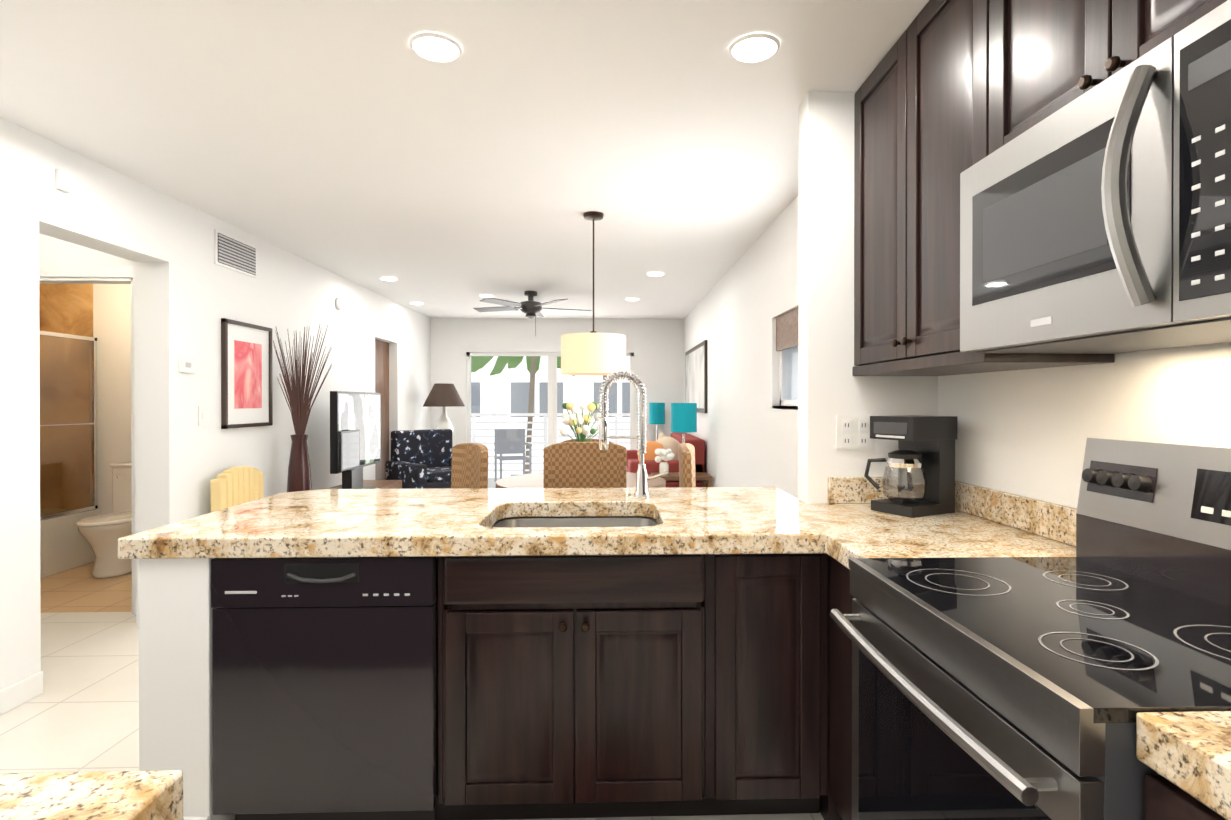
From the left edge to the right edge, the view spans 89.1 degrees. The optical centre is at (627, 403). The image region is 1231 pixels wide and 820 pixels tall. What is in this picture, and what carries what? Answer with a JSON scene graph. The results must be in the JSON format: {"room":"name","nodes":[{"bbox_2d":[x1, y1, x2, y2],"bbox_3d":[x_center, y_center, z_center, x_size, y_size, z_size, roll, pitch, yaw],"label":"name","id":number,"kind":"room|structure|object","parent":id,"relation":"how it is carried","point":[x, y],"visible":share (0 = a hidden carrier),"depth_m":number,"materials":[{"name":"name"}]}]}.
{"room":"kitchen and dining room","nodes":[
{"label":"kitchen and dining room","id":0,"kind":"room"},
{"bbox_2d":[0,770,182,819],"bbox_3d":[-1.464,0.844,-0.321,2.092,0.910,1.907,0,0,-2],"label":"countertop","id":1,"kind":"structure","parent":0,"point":[129,795],"depth_m":0.62,"materials":[{"name":"beige stone"}]},
{"bbox_2d":[0,117,431,689],"bbox_3d":[-2.736,0.043,3.782,0.190,2.480,10.500,0,0,-2],"label":"wall","id":2,"kind":"structure","parent":0,"point":[108,217],"depth_m":3.79,"materials":[{"name":"white paint"}]},
{"bbox_2d":[55,169,69,192],"bbox_3d":[-2.603,-1.029,2.882,0.019,0.090,0.060,0,0,-2],"label":"detector","id":3,"kind":"object","parent":2,"relation":"attached to","point":[62,180],"visible":0.94,"depth_m":2.87,"materials":[{"name":"white plastic"}]},
{"bbox_2d":[0,265,135,714],"bbox_3d":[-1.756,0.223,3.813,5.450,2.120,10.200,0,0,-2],"label":"door frame","id":4,"kind":"structure","parent":2,"relation":"attached to","point":[21,692],"depth_m":3.79,"materials":[{"name":"white wood"}]},
{"bbox_2d":[179,357,194,372],"bbox_3d":[-2.625,-0.232,3.730,0.026,0.090,0.110,0,0,-2],"label":"thermostat","id":5,"kind":"object","parent":2,"relation":"attached to","point":[186,364],"visible":0.96,"depth_m":3.71,"materials":[{"name":"white plastic"}]},
{"bbox_2d":[198,406,206,425],"bbox_3d":[-2.638,0.072,3.886,0.011,0.120,0.080,0,0,-2],"label":"light switch","id":6,"kind":"object","parent":2,"relation":"attached to","point":[202,415],"visible":1,"depth_m":3.88,"materials":[{"name":"white plastic"}]},
{"bbox_2d":[214,229,256,277],"bbox_3d":[-2.647,-1.009,4.236,0.016,0.220,0.470,0,0,-2],"label":"air vent","id":7,"kind":"object","parent":2,"relation":"in","point":[235,254],"visible":1,"depth_m":4.20,"materials":[{"name":"white metal"}]},
{"bbox_2d":[221,318,272,428],"bbox_3d":[-2.643,-0.200,4.359,0.029,0.720,0.570,0,0,-2],"label":"picture","id":8,"kind":"object","parent":2,"relation":"attached to","point":[246,379],"visible":1,"depth_m":4.32,"materials":[{"name":"brown"}]},
{"bbox_2d":[335,297,343,309],"bbox_3d":[-2.685,-0.936,5.831,0.037,0.120,0.120,0,0,-2],"label":"smoke detector","id":9,"kind":"object","parent":2,"relation":"attached to","point":[339,304],"visible":1,"depth_m":5.80,"materials":[{"name":"white plastic"}]},
{"bbox_2d":[375,339,388,479],"bbox_3d":[-2.840,0.270,7.132,0.090,1.998,0.716,0,0,-2],"label":"door","id":10,"kind":"structure","parent":2,"relation":"in","point":[382,367],"depth_m":7.30,"materials":[{"name":"brown wood"}]},
{"bbox_2d":[0,561,823,819],"bbox_3d":[-1.894,1.332,3.889,6.480,0.100,10.350,0,0,-2],"label":"floor","id":11,"kind":"structure","parent":0,"point":[80,713],"depth_m":2.77,"materials":[{"name":"tile"}]},
{"bbox_2d":[39,331,100,577],"bbox_3d":[-4.673,0.370,4.494,0.752,1.820,1.250,0,0,-2],"label":"shower","id":12,"kind":"object","parent":11,"relation":"on","point":[64,545],"visible":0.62,"depth_m":4.85,"materials":[{"name":"clear glass"}]},
{"bbox_2d":[76,462,131,578],"bbox_3d":[-3.873,0.876,4.797,0.420,0.805,0.687,0,0,-2],"label":"toilet","id":13,"kind":"object","parent":11,"relation":"on","point":[102,534],"visible":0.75,"depth_m":4.61,"materials":[{"name":"white ceramic"}]},
{"bbox_2d":[139,558,234,819],"bbox_3d":[-1.325,0.865,2.120,0.212,0.848,0.657,0,0,-2],"label":"wall pillar","id":14,"kind":"structure","parent":11,"relation":"on","point":[175,681],"depth_m":1.80,"materials":[{"name":"white paint"}]},
{"bbox_2d":[210,466,263,511],"bbox_3d":[-2.335,0.847,4.098,0.490,0.869,0.480,0,0,-2],"label":"chair","id":15,"kind":"object","parent":11,"relation":"on","point":[233,486],"visible":0.33,"depth_m":4.01,"materials":[{"name":"yellow wood"}]},
{"bbox_2d":[273,325,331,491],"bbox_3d":[-2.424,0.339,4.717,0.435,1.880,0.296,0,0,-2],"label":"vase","id":16,"kind":"object","parent":11,"relation":"on","point":[299,473],"visible":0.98,"depth_m":4.66,"materials":[{"name":"red"}]},
{"bbox_2d":[211,556,437,819],"bbox_3d":[-0.891,0.867,2.109,0.631,0.846,0.626,0,0,-2],"label":"dishwasher","id":17,"kind":"object","parent":11,"relation":"on","point":[325,685],"visible":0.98,"depth_m":1.81,"materials":[{"name":"grey metal"}]},
{"bbox_2d":[328,391,401,488],"bbox_3d":[-2.446,0.586,5.554,0.460,1.380,1.280,0,0,-2],"label":"television","id":18,"kind":"object","parent":11,"relation":"on","point":[355,433],"visible":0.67,"depth_m":5.29,"materials":[{"name":"black plastic"}]},
{"bbox_2d":[386,429,452,488],"bbox_3d":[-2.221,0.789,7.217,0.760,0.960,0.880,0,0,43],"label":"floral armchair","id":19,"kind":"object","parent":11,"relation":"on","point":[421,459],"visible":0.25,"depth_m":7.16,"materials":[{"name":"fabric"}]},
{"bbox_2d":[451,443,487,487],"bbox_3d":[-0.963,0.745,3.130,0.460,1.080,0.440,0,0,-34],"label":"dining chair","id":20,"kind":"object","parent":11,"relation":"on","point":[469,465],"visible":0.12,"depth_m":3.25,"materials":[{"name":"brown wicker"}]},
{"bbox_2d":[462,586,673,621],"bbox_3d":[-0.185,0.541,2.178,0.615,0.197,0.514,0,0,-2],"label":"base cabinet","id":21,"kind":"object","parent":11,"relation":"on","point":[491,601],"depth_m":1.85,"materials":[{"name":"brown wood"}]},
{"bbox_2d":[496,472,665,487],"bbox_3d":[-0.316,0.903,4.311,1.160,0.755,1.160,0,0,-2],"label":"dining table","id":22,"kind":"object","parent":11,"relation":"on","point":[532,480],"visible":0.12,"depth_m":4.24,"materials":[{"name":"white wood"}]},
{"bbox_2d":[560,402,600,441],"bbox_3d":[-0.307,0.254,4.316,0.310,0.539,0.268,0,0,-2],"label":"flowers","id":23,"kind":"object","parent":22,"relation":"on","point":[576,419],"visible":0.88,"depth_m":4.28,"materials":[{"name":"white plant"}]},
{"bbox_2d":[543,442,626,487],"bbox_3d":[-0.221,0.745,3.163,0.440,1.080,0.460,0,0,-2],"label":"dining chair","id":24,"kind":"object","parent":11,"relation":"on","point":[579,465],"visible":0.19,"depth_m":3.34,"materials":[{"name":"brown wicker"}]},
{"bbox_2d":[561,439,611,442],"bbox_3d":[-0.341,0.787,5.130,0.440,0.980,0.460,0,0,-2],"label":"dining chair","id":25,"kind":"object","parent":11,"relation":"on","point":[591,440],"visible":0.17,"depth_m":5.31,"materials":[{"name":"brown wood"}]},
{"bbox_2d":[626,432,704,487],"bbox_3d":[0.415,0.820,7.685,0.830,0.893,1.700,0,0,-2],"label":"sofa","id":26,"kind":"object","parent":11,"relation":"on","point":[673,441],"visible":0.35,"depth_m":6.96,"materials":[{"name":"red fabric"}]},
{"bbox_2d":[651,472,712,486],"bbox_3d":[0.557,1.002,6.499,0.600,0.540,0.360,0,0,-2],"label":"end table","id":27,"kind":"object","parent":11,"relation":"on","point":[706,477],"visible":0.23,"depth_m":6.34,"materials":[{"name":"brown wood"}]},
{"bbox_2d":[655,449,673,474],"bbox_3d":[0.381,0.594,6.434,0.203,0.274,0.154,0,0,-2],"label":"flower vase","id":28,"kind":"object","parent":27,"relation":"on","point":[667,454],"visible":1,"depth_m":6.41,"materials":[{"name":"white ceramic"}]},
{"bbox_2d":[671,403,696,474],"bbox_3d":[0.587,0.361,6.508,0.270,0.740,0.270,0,0,-2],"label":"lamp","id":29,"kind":"object","parent":27,"relation":"on","point":[683,417],"visible":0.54,"depth_m":6.39,"materials":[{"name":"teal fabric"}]},
{"bbox_2d":[679,443,695,486],"bbox_3d":[0.490,0.745,3.168,0.460,1.080,0.440,0,0,8],"label":"chair","id":30,"kind":"object","parent":11,"relation":"on","point":[687,478],"visible":0.19,"depth_m":3.01,"materials":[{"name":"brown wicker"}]},
{"bbox_2d":[658,586,829,819],"bbox_3d":[0.377,0.864,2.176,0.447,0.850,0.610,0,0,-2],"label":"base cabinet","id":31,"kind":"object","parent":11,"relation":"on","point":[744,671],"depth_m":1.87,"materials":[{"name":"brown wood"}]},
{"bbox_2d":[118,486,1075,589],"bbox_3d":[-0.131,0.409,2.168,2.656,0.060,1.292,0,0,-2],"label":"countertop","id":32,"kind":"structure","parent":31,"relation":"on","point":[640,535],"depth_m":1.87,"materials":[{"name":"beige stone"}]},
{"bbox_2d":[483,517,658,556],"bbox_3d":[-0.185,0.541,2.178,0.614,0.197,0.514,0,0,-2],"label":"sink","id":33,"kind":"object","parent":32,"relation":"in","point":[501,522],"depth_m":2.41,"materials":[{"name":"silver metal"}]},
{"bbox_2d":[598,370,668,496],"bbox_3d":[0.024,0.119,2.567,0.292,0.518,0.060,0,0,-2],"label":"faucet","id":34,"kind":"object","parent":32,"relation":"on","point":[603,437],"depth_m":2.55,"materials":[{"name":"silver metal"}]},
{"bbox_2d":[864,415,956,517],"bbox_3d":[0.998,0.211,2.215,0.229,0.335,0.208,0,0,-27],"label":"coffee maker","id":35,"kind":"object","parent":32,"relation":"on","point":[921,459],"visible":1,"depth_m":2.16,"materials":[{"name":"black plastic"}]},
{"bbox_2d":[826,586,853,819],"bbox_3d":[0.914,0.867,1.731,0.594,0.849,0.350,0,0,-2],"label":"base cabinet","id":36,"kind":"object","parent":11,"relation":"on","point":[839,752],"depth_m":1.80,"materials":[{"name":"brown wood"}]},
{"bbox_2d":[830,438,1230,819],"bbox_3d":[0.847,0.689,1.172,0.720,1.208,0.755,0,0,-2],"label":"range","id":37,"kind":"object","parent":11,"relation":"on","point":[1006,688],"visible":1,"depth_m":1.15,"materials":[{"name":"grey metal"}]},
{"bbox_2d":[1136,711,1230,819],"bbox_3d":[0.931,0.790,0.633,0.629,1.010,0.322,0,0,-2],"label":"countertop","id":38,"kind":"structure","parent":11,"relation":"on","point":[1186,756],"depth_m":0.73,"materials":[{"name":"beige stone"}]},
{"bbox_3d":[0.486,0.992,8.778,0.600,0.540,0.360,0,0,-2],"label":"end table","id":39,"kind":"object","parent":11,"relation":"on","visible":0},
{"bbox_2d":[649,403,664,440],"bbox_3d":[0.416,0.351,8.784,0.220,0.740,0.220,0,0,-2],"label":"lamp","id":40,"kind":"object","parent":39,"relation":"on","point":[656,413],"visible":0.79,"depth_m":8.69,"materials":[{"name":"teal fabric"}]},
{"bbox_3d":[-2.419,0.950,8.248,0.600,0.630,0.600,0,0,-2],"label":"side table","id":41,"kind":"object","parent":11,"relation":"on","visible":0},
{"bbox_2d":[423,383,464,431],"bbox_3d":[-2.419,0.183,8.245,0.540,0.900,0.540,0,0,-2],"label":"light","id":42,"kind":"object","parent":41,"relation":"on","point":[443,395],"visible":0.65,"depth_m":8.11,"materials":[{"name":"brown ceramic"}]},
{"bbox_2d":[0,0,928,318],"bbox_3d":[-1.891,-1.217,3.803,6.480,0.160,10.200,0,0,-2],"label":"ceiling","id":43,"kind":"structure","parent":0,"point":[360,142],"depth_m":2.65,"materials":[{"name":"white paint"}]},
{"bbox_2d":[380,277,397,280],"bbox_3d":[-2.291,-1.198,5.995,0.168,0.008,0.168,0,0,-29],"label":"recessed light","id":44,"kind":"object","parent":43,"relation":"in","point":[382,278],"depth_m":5.98,"materials":[{"name":"white"}]},
{"bbox_2d":[409,302,423,304],"bbox_3d":[-2.526,-1.204,7.486,0.168,0.008,0.168,0,0,-29],"label":"recessed light","id":45,"kind":"object","parent":43,"relation":"in","point":[415,303],"depth_m":7.49,"materials":[{"name":"white"}]},
{"bbox_2d":[409,33,461,61],"bbox_3d":[-0.638,-1.182,2.081,0.168,0.008,0.168,0,0,-29],"label":"recessed light","id":46,"kind":"object","parent":43,"relation":"in","point":[433,46],"depth_m":2.07,"materials":[{"name":"white"}]},
{"bbox_2d":[479,295,493,297],"bbox_3d":[-1.572,-1.202,6.971,0.168,0.008,0.168,0,0,-29],"label":"recessed light","id":47,"kind":"object","parent":43,"relation":"in","point":[486,296],"depth_m":6.99,"materials":[{"name":"white"}]},
{"bbox_2d":[473,291,591,335],"bbox_3d":[-1.041,-0.969,6.774,1.295,0.479,1.238,0,0,-2],"label":"ceiling fan","id":48,"kind":"object","parent":43,"relation":"hanging from","point":[530,308],"visible":1,"depth_m":6.67,"materials":[{"name":"grey metal"}]},
{"bbox_2d":[561,211,625,375],"bbox_3d":[-0.215,-0.693,3.947,0.410,1.009,0.410,0,0,-2],"label":"pendant lamp","id":49,"kind":"object","parent":43,"relation":"hanging from","point":[593,353],"visible":0.98,"depth_m":3.78,"materials":[{"name":"beige fabric"}]},
{"bbox_2d":[626,298,638,300],"bbox_3d":[0.058,-1.203,7.194,0.168,0.008,0.168,0,0,-11],"label":"recessed light","id":50,"kind":"object","parent":43,"relation":"in","point":[629,299],"depth_m":7.20,"materials":[{"name":"white"}]},
{"bbox_2d":[647,272,664,275],"bbox_3d":[0.259,-1.197,5.771,0.168,0.008,0.168,0,0,-11],"label":"recessed light","id":51,"kind":"object","parent":43,"relation":"in","point":[650,273],"depth_m":5.75,"materials":[{"name":"white"}]},
{"bbox_2d":[729,33,780,62],"bbox_3d":[0.423,-1.182,2.084,0.168,0.008,0.168,0,0,-29],"label":"recessed light","id":52,"kind":"object","parent":43,"relation":"in","point":[756,47],"depth_m":2.07,"materials":[{"name":"white"}]},
{"bbox_2d":[432,318,679,449],"bbox_3d":[-1.002,0.022,9.013,3.600,2.480,0.150,0,0,-2],"label":"wall","id":53,"kind":"structure","parent":0,"point":[654,343],"depth_m":8.93,"materials":[{"name":"white paint"}]},
{"bbox_2d":[466,352,633,487],"bbox_3d":[-1.107,0.262,9.006,2.390,2.000,0.080,0,0,-2],"label":"door","id":54,"kind":"structure","parent":53,"relation":"in","point":[552,435],"depth_m":8.98,"materials":[{"name":"white"}]},
{"bbox_2d":[471,413,629,487],"bbox_3d":[-1.168,0.768,9.862,6.000,1.220,1.550,0,0,-2],"label":"railing","id":55,"kind":"object","parent":53,"relation":"attached to","point":[492,480],"depth_m":10.54,"materials":[{"name":"white metal"}]},
{"bbox_2d":[494,429,531,481],"bbox_3d":[-1.820,0.833,9.917,0.500,0.850,0.500,0,0,-22],"label":"outdoor chair","id":56,"kind":"object","parent":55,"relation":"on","point":[510,442],"depth_m":10.09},
{"bbox_2d":[792,91,887,502],"bbox_3d":[0.844,0.048,2.452,0.315,2.480,0.120,0,0,-2],"label":"wall","id":57,"kind":"structure","parent":0,"point":[823,208],"depth_m":2.39,"materials":[{"name":"white paint"}]},
{"bbox_2d":[798,403,804,434],"bbox_3d":[0.682,0.058,2.452,0.008,0.120,0.070,0,0,-2],"label":"light switch","id":58,"kind":"object","parent":57,"relation":"attached to","point":[801,418],"visible":1,"depth_m":2.45,"materials":[{"name":"white plastic"}]},
{"bbox_2d":[836,415,872,448],"bbox_3d":[0.869,0.108,2.389,0.140,0.130,0.008,0,0,-2],"label":"electrical outlet","id":59,"kind":"object","parent":57,"relation":"attached to","point":[852,431],"visible":1,"depth_m":2.39,"materials":[{"name":"white plastic"}]},
{"bbox_2d":[828,477,897,501],"bbox_3d":[0.978,0.328,2.384,0.426,0.099,0.022,0,0,-2],"label":"backsplash","id":60,"kind":"structure","parent":57,"relation":"attached to","point":[840,489],"depth_m":2.37,"materials":[{"name":"beige stone"}]},
{"bbox_2d":[680,202,1230,507],"bbox_3d":[1.152,0.042,3.903,0.390,2.480,10.500,0,0,-2],"label":"wall","id":61,"kind":"structure","parent":0,"point":[1026,433],"depth_m":2.12,"materials":[{"name":"white paint"}]},
{"bbox_2d":[685,340,706,412],"bbox_3d":[0.833,-0.303,7.708,0.031,0.800,1.730,0,0,-2],"label":"picture","id":62,"kind":"object","parent":61,"relation":"attached to","point":[696,374],"visible":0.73,"depth_m":7.39,"materials":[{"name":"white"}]},
{"bbox_2d":[772,307,797,409],"bbox_3d":[1.153,-0.266,3.551,0.350,0.600,1.200,0,0,-2],"label":"window","id":63,"kind":"structure","parent":61,"relation":"in","point":[786,330],"depth_m":3.95,"materials":[{"name":"white"}]},
{"bbox_2d":[852,0,1114,371],"bbox_3d":[1.042,-0.664,1.940,0.327,1.049,0.906,0,0,-2],"label":"upper cabinet","id":64,"kind":"object","parent":61,"relation":"attached to","point":[948,92],"depth_m":1.87,"materials":[{"name":"brown wood"}]},
{"bbox_2d":[955,481,1076,545],"bbox_3d":[1.193,0.330,1.971,0.022,0.099,0.817,0,0,-2],"label":"backsplash","id":65,"kind":"structure","parent":61,"relation":"attached to","point":[1048,519],"depth_m":1.89,"materials":[{"name":"beige stone"}]},
{"bbox_2d":[1000,0,1226,146],"bbox_3d":[1.065,-0.877,1.173,0.327,0.617,0.757,0,0,-2],"label":"upper cabinet","id":66,"kind":"object","parent":61,"relation":"attached to","point":[1053,52],"depth_m":1.28,"materials":[{"name":"brown wood"}]},
{"bbox_2d":[960,0,1230,353],"bbox_3d":[0.990,-0.345,1.172,0.473,0.444,0.749,0,0,-2],"label":"over-the-range microwave","id":67,"kind":"object","parent":66,"relation":"attached to","point":[1096,219],"visible":1,"depth_m":1.07,"materials":[{"name":"silver metal"}]},
{"label":"outside","id":68,"kind":"structure","parent":0,"visible":0},
{"bbox_2d":[471,356,606,473],"bbox_3d":[-1.222,1.359,14.490,5.336,7.744,5.274,0,0,-2],"label":"palm tree","id":69,"kind":"object","parent":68,"point":[515,363],"depth_m":13.66,"materials":[{"name":"green plant"}]},
{"bbox_2d":[471,356,629,477],"bbox_3d":[-1.350,-4.666,15.712,26.000,20.200,10.000,0,0,-2],"label":"building","id":70,"kind":"structure","parent":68,"point":[540,379],"depth_m":19.67,"materials":[{"name":"white paint"}]}
]}

